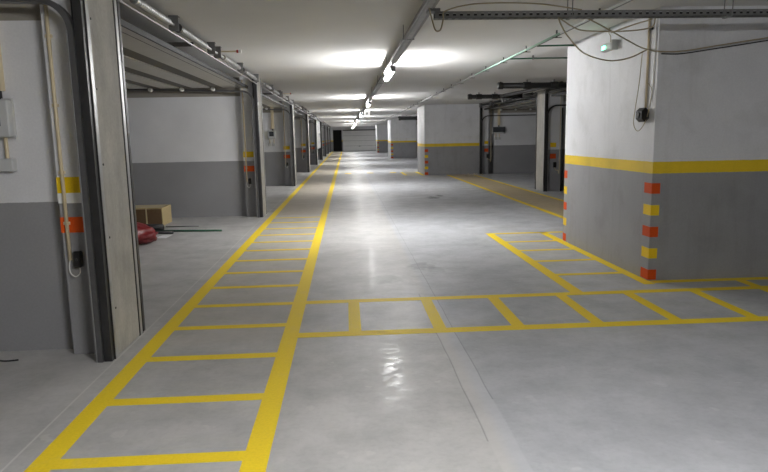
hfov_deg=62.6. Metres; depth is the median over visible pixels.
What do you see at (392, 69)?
light
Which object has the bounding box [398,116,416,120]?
drain pipe
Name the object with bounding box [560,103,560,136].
switch
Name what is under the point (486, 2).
loose cable
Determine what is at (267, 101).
garage door
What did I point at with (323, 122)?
garage door
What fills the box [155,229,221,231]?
rod
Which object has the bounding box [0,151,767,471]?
floor
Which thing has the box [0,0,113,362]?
garage door
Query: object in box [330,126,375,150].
wall
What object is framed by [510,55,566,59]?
cable
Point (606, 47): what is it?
diffuser
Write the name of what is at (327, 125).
garage door
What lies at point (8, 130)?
control box
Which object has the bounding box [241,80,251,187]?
switch
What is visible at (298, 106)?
garage door
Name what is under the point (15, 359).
twig
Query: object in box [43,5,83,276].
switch
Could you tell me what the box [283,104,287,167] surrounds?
switch
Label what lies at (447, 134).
pillar
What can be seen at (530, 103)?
garage door
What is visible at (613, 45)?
emergency light
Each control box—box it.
[0,44,16,171]
[268,107,275,145]
[492,104,504,139]
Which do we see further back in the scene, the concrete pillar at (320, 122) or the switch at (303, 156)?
the concrete pillar at (320, 122)
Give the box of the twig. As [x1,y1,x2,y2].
[0,359,18,361]
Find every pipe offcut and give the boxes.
[146,224,163,229]
[156,231,173,233]
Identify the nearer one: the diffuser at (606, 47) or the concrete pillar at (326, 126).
the diffuser at (606, 47)
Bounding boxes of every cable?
[428,2,581,31]
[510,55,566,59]
[537,44,573,46]
[558,18,646,60]
[560,18,655,31]
[573,12,767,51]
[611,18,652,32]
[661,40,767,54]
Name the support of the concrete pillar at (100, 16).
on the floor
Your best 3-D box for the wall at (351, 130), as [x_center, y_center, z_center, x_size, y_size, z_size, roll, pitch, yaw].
[-3.165,-11.544,74.962,17.300,2.680,0.200,-2,9,-3]
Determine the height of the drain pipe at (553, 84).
0.202 m
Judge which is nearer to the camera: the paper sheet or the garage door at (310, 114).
the paper sheet
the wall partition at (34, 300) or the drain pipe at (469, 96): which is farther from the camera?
the drain pipe at (469, 96)
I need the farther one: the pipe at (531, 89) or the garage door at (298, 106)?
the garage door at (298, 106)
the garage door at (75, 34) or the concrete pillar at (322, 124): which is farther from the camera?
the concrete pillar at (322, 124)
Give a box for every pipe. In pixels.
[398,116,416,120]
[467,92,521,99]
[497,79,566,88]
[499,81,563,97]
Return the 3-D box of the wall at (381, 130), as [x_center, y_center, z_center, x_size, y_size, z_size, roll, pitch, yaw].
[0.232,-9.712,62.880,1.972,2.680,3.002,-2,9,-3]
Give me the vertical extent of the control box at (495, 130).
1.370 m
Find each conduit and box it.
[376,0,632,123]
[560,108,562,190]
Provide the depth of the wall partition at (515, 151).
24.52 m
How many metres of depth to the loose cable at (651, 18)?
5.50 m
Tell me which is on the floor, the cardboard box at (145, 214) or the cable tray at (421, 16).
the cardboard box at (145, 214)
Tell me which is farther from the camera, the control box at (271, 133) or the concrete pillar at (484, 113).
the concrete pillar at (484, 113)
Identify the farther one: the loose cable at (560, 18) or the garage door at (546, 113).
the garage door at (546, 113)
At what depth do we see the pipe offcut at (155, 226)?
10.60 m
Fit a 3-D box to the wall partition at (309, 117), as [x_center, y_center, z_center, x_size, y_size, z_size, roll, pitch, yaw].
[-6.814,-5.356,35.973,5.315,2.680,0.220,-2,9,-3]
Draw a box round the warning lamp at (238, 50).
[221,49,241,52]
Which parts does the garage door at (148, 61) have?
door, door, door, bearing plate, door, rail, bearing plate, bearing plate, bearing plate, bearing plate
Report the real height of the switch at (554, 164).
0.652 m
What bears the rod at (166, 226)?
on the floor
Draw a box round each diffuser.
[384,70,393,80]
[600,42,610,51]
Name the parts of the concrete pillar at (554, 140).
edge trim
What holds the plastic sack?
on the floor
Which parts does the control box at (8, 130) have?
plate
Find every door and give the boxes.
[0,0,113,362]
[117,0,262,330]
[261,83,294,197]
[294,104,309,172]
[308,113,317,164]
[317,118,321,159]
[322,121,325,155]
[326,124,328,153]
[333,130,341,150]
[343,129,375,150]
[479,92,537,188]
[543,88,566,191]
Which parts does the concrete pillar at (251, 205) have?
edge trim, edge trim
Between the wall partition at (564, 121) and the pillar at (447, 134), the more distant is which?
the pillar at (447, 134)
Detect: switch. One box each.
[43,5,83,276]
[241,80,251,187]
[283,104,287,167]
[301,121,304,158]
[553,148,559,173]
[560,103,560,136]
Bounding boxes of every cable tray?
[352,0,439,126]
[426,0,767,19]
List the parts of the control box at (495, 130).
window panel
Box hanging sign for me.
[364,109,369,115]
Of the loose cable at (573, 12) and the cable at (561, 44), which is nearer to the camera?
the loose cable at (573, 12)
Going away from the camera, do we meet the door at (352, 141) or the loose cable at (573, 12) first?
the loose cable at (573, 12)
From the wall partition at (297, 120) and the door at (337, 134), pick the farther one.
the door at (337, 134)
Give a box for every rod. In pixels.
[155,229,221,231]
[166,226,198,226]
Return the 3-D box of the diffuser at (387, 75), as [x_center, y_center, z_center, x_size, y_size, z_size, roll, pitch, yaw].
[0.083,-2.512,9.833,0.070,0.070,1.500,-2,9,-3]
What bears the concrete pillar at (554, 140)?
on the floor
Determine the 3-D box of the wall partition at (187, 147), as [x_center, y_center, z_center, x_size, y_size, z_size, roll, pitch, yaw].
[-5.387,-1.667,12.302,5.315,2.680,0.220,-2,9,-3]
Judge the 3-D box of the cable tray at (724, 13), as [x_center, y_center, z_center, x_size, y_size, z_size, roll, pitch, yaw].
[3.501,-1.989,5.386,6.300,0.232,0.140,-2,9,-3]
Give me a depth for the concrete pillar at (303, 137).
28.02 m
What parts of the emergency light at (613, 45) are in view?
plate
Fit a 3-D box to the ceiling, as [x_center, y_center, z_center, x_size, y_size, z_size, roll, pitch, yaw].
[-0.581,-6.269,31.432,17.700,0.300,88.000,-2,9,-3]
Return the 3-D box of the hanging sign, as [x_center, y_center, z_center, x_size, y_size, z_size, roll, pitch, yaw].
[-0.717,-5.187,26.520,0.220,0.310,0.046,-2,9,-3]
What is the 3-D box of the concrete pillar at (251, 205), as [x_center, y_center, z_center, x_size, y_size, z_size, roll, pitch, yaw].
[-2.564,-1.735,12.392,0.350,2.680,0.616,-2,9,-3]
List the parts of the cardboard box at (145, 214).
panel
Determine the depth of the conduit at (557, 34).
8.30 m
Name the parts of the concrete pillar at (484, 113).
edge trim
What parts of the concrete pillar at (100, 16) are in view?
edge trim, edge trim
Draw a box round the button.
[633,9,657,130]
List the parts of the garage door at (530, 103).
door, door, door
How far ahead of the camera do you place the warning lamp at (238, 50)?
8.21 m
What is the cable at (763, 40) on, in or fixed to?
attached to the pillar at (683, 195)
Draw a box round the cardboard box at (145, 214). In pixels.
[135,204,171,224]
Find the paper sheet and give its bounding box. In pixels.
[157,235,171,237]
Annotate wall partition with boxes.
[0,3,72,350]
[126,77,246,217]
[262,101,284,185]
[294,111,301,171]
[309,117,311,164]
[488,103,535,173]
[561,89,566,190]
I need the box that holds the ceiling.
[119,0,767,126]
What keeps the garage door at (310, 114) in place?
in the wall partition at (297, 120)
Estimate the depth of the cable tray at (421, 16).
6.77 m
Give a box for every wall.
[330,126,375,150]
[333,130,373,150]
[375,124,387,152]
[388,119,416,157]
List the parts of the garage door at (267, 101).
door, rail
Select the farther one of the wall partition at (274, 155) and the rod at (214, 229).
the wall partition at (274, 155)
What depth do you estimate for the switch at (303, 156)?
28.02 m
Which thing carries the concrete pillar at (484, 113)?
on the floor
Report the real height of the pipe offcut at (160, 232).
0.064 m
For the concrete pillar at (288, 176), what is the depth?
20.14 m
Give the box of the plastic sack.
[137,222,158,243]
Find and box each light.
[384,66,395,80]
[600,28,617,52]
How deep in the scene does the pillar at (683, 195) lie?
6.39 m
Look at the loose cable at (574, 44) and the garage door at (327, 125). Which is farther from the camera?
the garage door at (327, 125)
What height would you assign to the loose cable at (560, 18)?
0.110 m
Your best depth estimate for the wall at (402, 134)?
43.87 m
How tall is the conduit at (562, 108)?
2.160 m
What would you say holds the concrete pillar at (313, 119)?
on the floor
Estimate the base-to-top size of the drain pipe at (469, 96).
0.194 m
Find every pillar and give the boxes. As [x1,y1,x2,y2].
[39,0,142,358]
[239,77,266,216]
[282,101,296,185]
[300,111,309,171]
[310,117,317,164]
[318,122,322,159]
[322,124,325,155]
[326,126,328,153]
[417,104,479,174]
[479,105,493,173]
[536,88,564,190]
[563,6,767,280]

